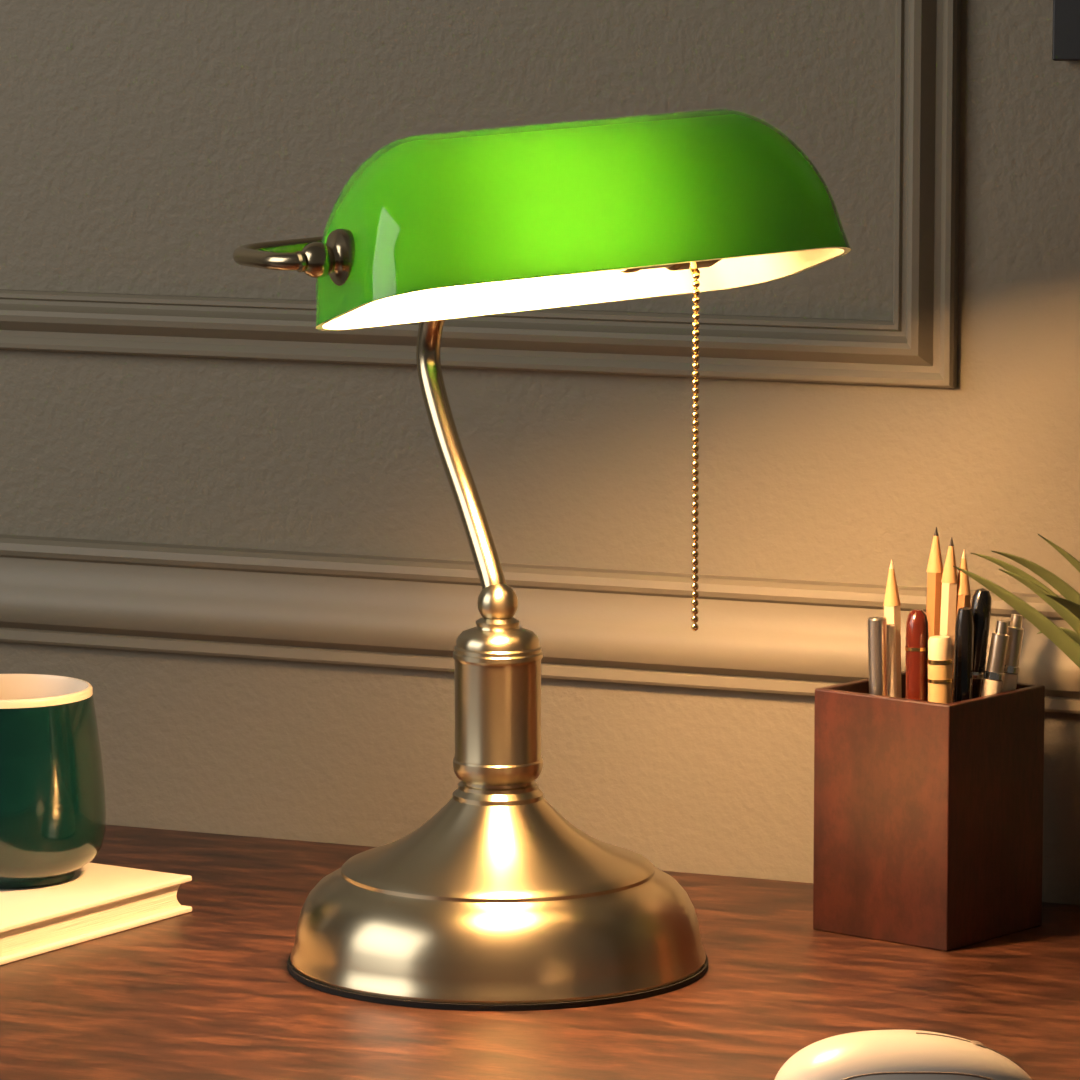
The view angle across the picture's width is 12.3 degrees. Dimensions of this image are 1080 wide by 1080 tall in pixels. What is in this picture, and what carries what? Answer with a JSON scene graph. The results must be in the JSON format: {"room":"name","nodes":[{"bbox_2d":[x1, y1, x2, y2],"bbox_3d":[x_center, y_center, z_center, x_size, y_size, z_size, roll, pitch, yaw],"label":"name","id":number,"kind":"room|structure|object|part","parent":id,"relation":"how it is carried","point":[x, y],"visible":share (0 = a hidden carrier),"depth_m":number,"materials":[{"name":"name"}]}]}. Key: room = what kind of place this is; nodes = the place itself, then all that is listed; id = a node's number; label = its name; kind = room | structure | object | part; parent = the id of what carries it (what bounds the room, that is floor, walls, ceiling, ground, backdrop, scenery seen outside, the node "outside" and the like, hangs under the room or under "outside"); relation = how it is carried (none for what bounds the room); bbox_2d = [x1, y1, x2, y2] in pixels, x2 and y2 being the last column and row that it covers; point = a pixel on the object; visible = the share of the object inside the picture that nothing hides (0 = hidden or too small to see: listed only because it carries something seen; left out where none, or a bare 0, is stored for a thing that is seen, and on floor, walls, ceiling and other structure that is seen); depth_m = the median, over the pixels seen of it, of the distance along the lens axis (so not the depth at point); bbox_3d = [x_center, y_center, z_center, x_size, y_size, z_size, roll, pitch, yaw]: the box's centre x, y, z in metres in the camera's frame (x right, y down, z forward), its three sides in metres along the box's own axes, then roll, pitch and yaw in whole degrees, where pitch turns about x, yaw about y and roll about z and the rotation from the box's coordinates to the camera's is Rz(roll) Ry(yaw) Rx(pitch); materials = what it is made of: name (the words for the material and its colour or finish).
{"room":"office","nodes":[
{"label":"office","id":0,"kind":"room"},
{"bbox_2d":[0,0,1079,904],"bbox_3d":[0.275,-0.635,2.187,5.200,3.100,0.100,3,8,23],"label":"wall","id":1,"kind":"structure","parent":0,"point":[144,143],"depth_m":2.33,"materials":[{"name":"brown paint"}]},
{"bbox_2d":[0,0,960,387],"bbox_3d":[-0.447,-0.658,2.438,1.376,1.119,0.013,3,8,23],"label":"trim","id":2,"kind":"structure","parent":1,"relation":"attached to","point":[918,348],"depth_m":2.28,"materials":[{"name":"brown paint"}]},
{"bbox_2d":[0,534,1079,713],"bbox_3d":[0.252,0.053,2.221,5.200,0.052,0.015,3,8,23],"label":"trim","id":3,"kind":"structure","parent":1,"relation":"attached to","point":[765,635],"depth_m":2.35,"materials":[{"name":"brown paint"}]},
{"bbox_2d":[1052,0,1079,60],"bbox_3d":[0.328,-0.354,2.136,0.220,0.300,0.015,3,8,23],"label":"picture frame","id":4,"kind":"object","parent":1,"relation":"attached to","point":[1066,13],"visible":1,"depth_m":2.19,"materials":[{"name":"black"}]},
{"bbox_3d":[-0.408,1.127,0.830,4.400,0.050,3.523,3,8,23],"label":"floor","id":5,"kind":"structure","parent":0,"visible":0},
{"bbox_2d":[0,825,1079,1079],"bbox_3d":[-0.109,0.563,2.083,1.600,0.750,0.672,3,8,23],"label":"wooden desk","id":6,"kind":"object","parent":5,"relation":"on","point":[208,992],"visible":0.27,"depth_m":2.04,"materials":[{"name":"brown wood"}]},
{"bbox_2d":[0,863,191,964],"bbox_3d":[-0.282,0.159,2.216,0.200,0.016,0.160,5,9,33],"label":"hardcover book","id":7,"kind":"object","parent":6,"relation":"on","point":[100,900],"visible":0.79,"depth_m":2.18,"materials":[{"name":"white paper"}]},
{"bbox_2d":[0,674,105,888],"bbox_3d":[-0.246,0.108,2.216,0.107,0.086,0.088,-3,8,-24],"label":"coffee mug","id":8,"kind":"object","parent":7,"relation":"on","point":[53,803],"visible":1,"depth_m":2.19,"materials":[{"name":"teal ceramic"}]},
{"bbox_2d":[233,109,850,1010],"bbox_3d":[-0.001,0.005,2.059,0.239,0.362,0.234,3,8,23],"label":"desk lamp","id":9,"kind":"object","parent":6,"relation":"on","point":[497,901],"visible":1,"depth_m":2.04,"materials":[{"name":"gold metal"}]},
{"bbox_3d":[-0.084,-0.111,1.971,0.025,0.023,0.023,-4,8,-28],"label":"knob","id":10,"kind":"part","parent":9,"relation":"part of","materials":[{"name":"gold metal"}]},
{"bbox_3d":[-0.032,-0.057,2.116,0.010,0.163,0.077,-4,8,-28],"label":"arm","id":11,"kind":"part","parent":9,"relation":"part of","materials":[{"name":"gold metal"}]},
{"bbox_3d":[-0.003,-0.117,2.011,0.085,0.034,0.034,-3,8,-24],"label":"light bulb","id":12,"kind":"part","parent":9,"relation":"part of","materials":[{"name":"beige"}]},
{"bbox_3d":[0.017,-0.129,2.021,0.221,0.087,0.095,-4,8,-28],"label":"lamp shade","id":13,"kind":"part","parent":9,"relation":"part of","materials":[{"name":"green glass"}]},
{"bbox_2d":[617,259,721,272],"bbox_3d":[0.068,-0.127,2.049,0.084,0.032,0.031,-4,8,-28],"label":"socket","id":14,"kind":"object","parent":9,"relation":"attached to","point":[700,265],"depth_m":2.04,"materials":[{"name":"brown metal"}]},
{"bbox_3d":[0.062,-0.042,2.040,0.003,0.160,0.010,-3,8,-20],"label":"pull chain","id":15,"kind":"part","parent":9,"relation":"part of","materials":[{"name":"gold metal"}]},
{"bbox_2d":[774,1030,1031,1079],"bbox_3d":[0.135,0.198,1.842,0.100,0.034,0.060,-1,7,-10],"label":"computer mouse","id":16,"kind":"object","parent":6,"relation":"on","point":[873,1054],"visible":1,"depth_m":1.83,"materials":[{"name":"white plastic"}]},
{"bbox_2d":[813,671,1044,950],"bbox_3d":[0.170,0.117,2.189,0.072,0.107,0.072,6,9,40],"label":"pencil holder","id":17,"kind":"object","parent":6,"relation":"on","point":[928,816],"visible":0.89,"depth_m":2.16,"materials":[{"name":"brown wood"}]},
{"bbox_2d":[952,534,1079,667],"bbox_3d":[0.281,0.081,2.109,0.214,0.200,0.143,3,8,23],"label":"potted plant","id":18,"kind":"object","parent":6,"relation":"on","point":[1066,640],"visible":1,"depth_m":2.13,"materials":[{"name":"green plant"}]}
]}

